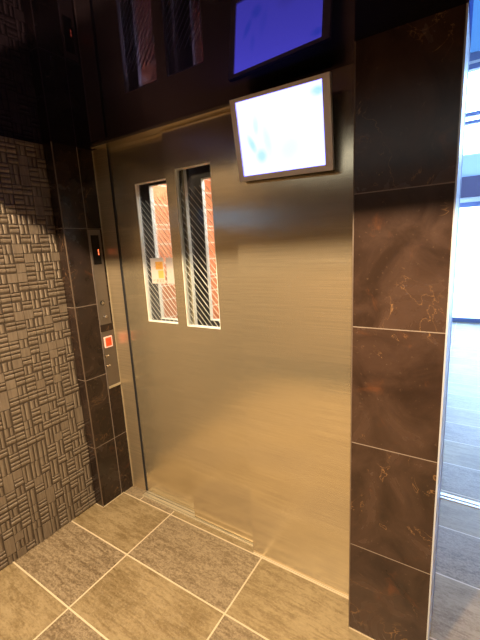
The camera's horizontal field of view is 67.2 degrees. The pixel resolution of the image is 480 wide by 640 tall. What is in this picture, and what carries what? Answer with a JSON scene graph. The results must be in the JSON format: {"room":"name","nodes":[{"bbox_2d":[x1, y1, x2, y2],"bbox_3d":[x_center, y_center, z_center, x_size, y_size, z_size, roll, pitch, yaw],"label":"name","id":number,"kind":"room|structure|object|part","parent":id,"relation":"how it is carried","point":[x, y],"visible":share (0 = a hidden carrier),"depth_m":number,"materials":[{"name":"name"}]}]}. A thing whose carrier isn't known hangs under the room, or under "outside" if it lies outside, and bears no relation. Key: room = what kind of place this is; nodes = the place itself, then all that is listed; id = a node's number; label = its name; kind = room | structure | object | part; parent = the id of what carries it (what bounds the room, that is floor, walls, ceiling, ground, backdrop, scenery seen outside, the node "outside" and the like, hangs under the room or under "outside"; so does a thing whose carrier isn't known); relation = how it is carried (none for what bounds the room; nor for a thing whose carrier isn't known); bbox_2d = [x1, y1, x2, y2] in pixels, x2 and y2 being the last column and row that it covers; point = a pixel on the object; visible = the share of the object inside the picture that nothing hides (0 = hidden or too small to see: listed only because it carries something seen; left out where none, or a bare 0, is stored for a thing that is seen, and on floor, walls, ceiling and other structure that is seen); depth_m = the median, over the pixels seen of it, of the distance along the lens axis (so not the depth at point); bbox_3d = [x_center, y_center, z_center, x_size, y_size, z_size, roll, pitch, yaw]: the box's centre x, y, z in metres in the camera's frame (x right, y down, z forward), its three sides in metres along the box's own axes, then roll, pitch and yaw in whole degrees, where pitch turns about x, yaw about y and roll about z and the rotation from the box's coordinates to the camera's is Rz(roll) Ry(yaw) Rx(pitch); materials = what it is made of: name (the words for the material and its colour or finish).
{"room":"lobby","nodes":[
{"label":"lobby","id":0,"kind":"room"},
{"bbox_2d":[0,136,95,570],"bbox_3d":[-1.613,0.054,1.211,0.115,2.720,2.645,4,14,32],"label":"wall","id":1,"kind":"structure","parent":0,"point":[46,482],"depth_m":1.93,"materials":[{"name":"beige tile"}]},
{"bbox_2d":[139,169,199,324],"bbox_3d":[-0.497,0.031,2.236,0.620,2.234,0.025,4,14,32],"label":"door leaf","id":2,"kind":"structure","parent":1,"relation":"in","point":[145,190],"depth_m":2.11,"materials":[{"name":"black paint"}]},
{"bbox_3d":[-0.390,-0.378,2.071,0.245,0.771,0.023,4,14,32],"label":"trim","id":3,"kind":"part","parent":2,"relation":"part of","materials":[{"name":"white"}]},
{"bbox_2d":[90,102,252,546],"bbox_3d":[-0.377,0.122,1.997,0.998,2.151,0.102,4,14,32],"label":"door frame","id":4,"kind":"structure","parent":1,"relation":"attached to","point":[102,171],"depth_m":2.18,"materials":[{"name":"metal"}]},
{"bbox_2d":[109,133,197,510],"bbox_3d":[-0.445,0.109,2.082,0.518,2.136,0.026,4,14,32],"label":"door leaf","id":5,"kind":"structure","parent":4,"relation":"attached to","point":[156,352],"depth_m":2.09,"materials":[{"name":"silver metal"}]},
{"bbox_3d":[-0.439,-0.357,1.968,0.243,0.755,0.024,4,14,32],"label":"window trim","id":6,"kind":"part","parent":5,"relation":"part of","materials":[{"name":"white metal"}]},
{"bbox_3d":[-0.259,1.174,2.181,0.862,0.006,0.081,4,14,32],"label":"sill","id":7,"kind":"part","parent":4,"relation":"part of","materials":[{"name":"silver metal"}]},
{"bbox_2d":[161,109,252,542],"bbox_3d":[-0.123,0.142,1.835,0.458,2.136,0.026,4,14,32],"label":"door leaf","id":8,"kind":"structure","parent":4,"relation":"attached to","point":[212,360],"depth_m":1.83,"materials":[{"name":"silver metal"}]},
{"bbox_3d":[-0.198,-0.342,1.770,0.213,0.774,0.024,4,14,32],"label":"trim","id":9,"kind":"part","parent":8,"relation":"part of","materials":[{"name":"white metal"}]},
{"bbox_2d":[43,141,132,507],"bbox_3d":[-0.883,0.106,2.199,0.078,2.152,0.258,4,14,32],"label":"marble pilaster","id":10,"kind":"object","parent":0,"point":[70,169],"visible":0.98,"depth_m":2.11,"materials":[{"name":"black stone"}]},
{"bbox_3d":[-0.920,0.133,2.077,0.005,2.152,0.005,4,14,32],"label":"corner trim","id":11,"kind":"part","parent":10,"relation":"part of","materials":[{"name":"brown tile"}]},
{"bbox_2d":[88,230,110,324],"bbox_3d":[-0.832,-0.250,2.156,0.014,0.562,0.077,4,14,32],"label":"indicator","id":12,"kind":"object","parent":10,"relation":"attached to","point":[94,235],"visible":1,"depth_m":2.15,"materials":[{"name":"metal"}]},
{"bbox_2d":[101,330,120,388],"bbox_3d":[-0.804,0.244,2.261,0.012,0.360,0.087,4,14,32],"label":"plate","id":13,"kind":"object","parent":10,"relation":"attached to","point":[108,340],"visible":1,"depth_m":2.26,"materials":[{"name":"metal"}]},
{"bbox_2d":[152,178,218,318],"bbox_3d":[0.281,-0.128,2.687,1.490,2.300,1.430,4,14,32],"label":"brick wall","id":14,"kind":"structure","parent":0,"point":[159,192],"depth_m":2.69,"materials":[{"name":"orange brick"}]},
{"bbox_2d":[0,0,473,150],"bbox_3d":[0.324,-1.046,0.716,3.650,0.568,1.070,4,14,32],"label":"ceiling","id":15,"kind":"structure","parent":0,"point":[83,74],"depth_m":1.09,"materials":[{"name":"black mirror"}]},
{"bbox_2d":[0,321,479,639],"bbox_3d":[1.745,0.951,3.163,3.810,0.150,9.100,4,14,32],"label":"floor","id":16,"kind":"structure","parent":0,"point":[133,567],"depth_m":1.76,"materials":[{"name":"tile"}]},
{"bbox_2d":[188,164,219,326],"bbox_3d":[0.124,0.065,1.905,0.875,2.234,0.026,4,14,32],"label":"door leaf","id":17,"kind":"structure","parent":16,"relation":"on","point":[197,175],"depth_m":2.00,"materials":[{"name":"black paint"}]},
{"bbox_3d":[-0.087,-0.369,1.941,0.225,0.768,0.024,4,14,32],"label":"trim","id":18,"kind":"part","parent":17,"relation":"part of","materials":[{"name":"white metal"}]},
{"bbox_2d":[440,492,479,508],"bbox_3d":[1.861,1.131,1.849,1.990,0.005,0.050,4,14,32],"label":"floor track","id":19,"kind":"object","parent":16,"relation":"on","point":[442,494],"visible":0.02,"depth_m":2.18,"materials":[{"name":"silver metal"}]},
{"bbox_2d":[231,63,353,597],"bbox_3d":[0.248,0.179,1.551,0.534,2.151,0.036,4,14,32],"label":"wall panel","id":20,"kind":"object","parent":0,"point":[295,232],"visible":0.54,"depth_m":1.54,"materials":[{"name":"silver metal"}]},
{"bbox_2d":[229,71,334,181],"bbox_3d":[0.154,-0.684,1.335,0.405,0.303,0.099,5,14,34],"label":"wall monitor","id":21,"kind":"object","parent":20,"relation":"attached to","point":[287,129],"visible":1,"depth_m":1.31,"materials":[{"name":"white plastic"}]},
{"bbox_2d":[349,3,469,639],"bbox_3d":[0.590,0.207,1.323,0.289,2.152,0.274,4,14,32],"label":"pier","id":22,"kind":"object","parent":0,"point":[411,79],"visible":1,"depth_m":1.16,"materials":[{"name":"brown stone"}]},
{"bbox_3d":[0.399,0.224,1.289,0.004,2.152,0.004,4,14,32],"label":"corner trim","id":23,"kind":"part","parent":22,"relation":"part of","materials":[{"name":"brown tile"}]},
{"bbox_3d":[0.696,0.220,1.228,0.005,2.152,0.220,4,14,32],"label":"corner trim","id":24,"kind":"part","parent":22,"relation":"part of","materials":[{"name":"white"}]},
{"label":"outside","id":25,"kind":"structure","parent":0,"visible":0},
{"bbox_2d":[452,270,479,317],"bbox_3d":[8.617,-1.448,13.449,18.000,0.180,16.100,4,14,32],"label":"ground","id":26,"kind":"structure","parent":25,"point":[466,303],"depth_m":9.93,"materials":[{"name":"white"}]},
{"bbox_2d":[456,148,479,269],"bbox_3d":[11.634,-5.236,17.768,16.400,5.220,4.300,4,14,32],"label":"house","id":27,"kind":"structure","parent":26,"relation":"on","point":[468,242],"depth_m":16.59,"materials":[{"name":"white"}]},
{"bbox_3d":[10.439,-7.256,15.637,16.400,0.300,0.300,4,14,32],"label":"cornice","id":28,"kind":"part","parent":27,"relation":"part of","materials":[{"name":"white"}]},
{"bbox_3d":[4.043,-2.114,2.952,0.100,5.700,5.800,4,14,32],"label":"wall","id":29,"kind":"structure","parent":0,"visible":0},
{"bbox_2d":[452,0,479,322],"bbox_3d":[4.611,-2.707,5.738,1.990,5.700,0.180,4,14,32],"label":"window","id":30,"kind":"structure","parent":29,"relation":"in","point":[470,182],"depth_m":6.12,"materials":[{"name":"blue glass"}]},
{"bbox_3d":[4.770,0.041,6.319,1.990,0.075,0.080,4,14,32],"label":"rail","id":31,"kind":"part","parent":30,"relation":"part of","materials":[{"name":"blue metal"}]},
{"bbox_3d":[4.666,-1.968,5.913,1.990,0.080,0.080,4,14,32],"label":"head rail","id":32,"kind":"part","parent":30,"relation":"part of","materials":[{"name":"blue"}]},
{"bbox_3d":[4.628,-2.593,5.778,1.990,0.360,0.140,4,14,32],"label":"fascia panel","id":33,"kind":"part","parent":30,"relation":"part of","materials":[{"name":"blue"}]},
{"bbox_3d":[4.513,-4.895,5.322,1.990,1.240,0.010,4,14,32],"label":"pane","id":34,"kind":"part","parent":30,"relation":"part of","materials":[{"name":"blue glass"}]}
]}

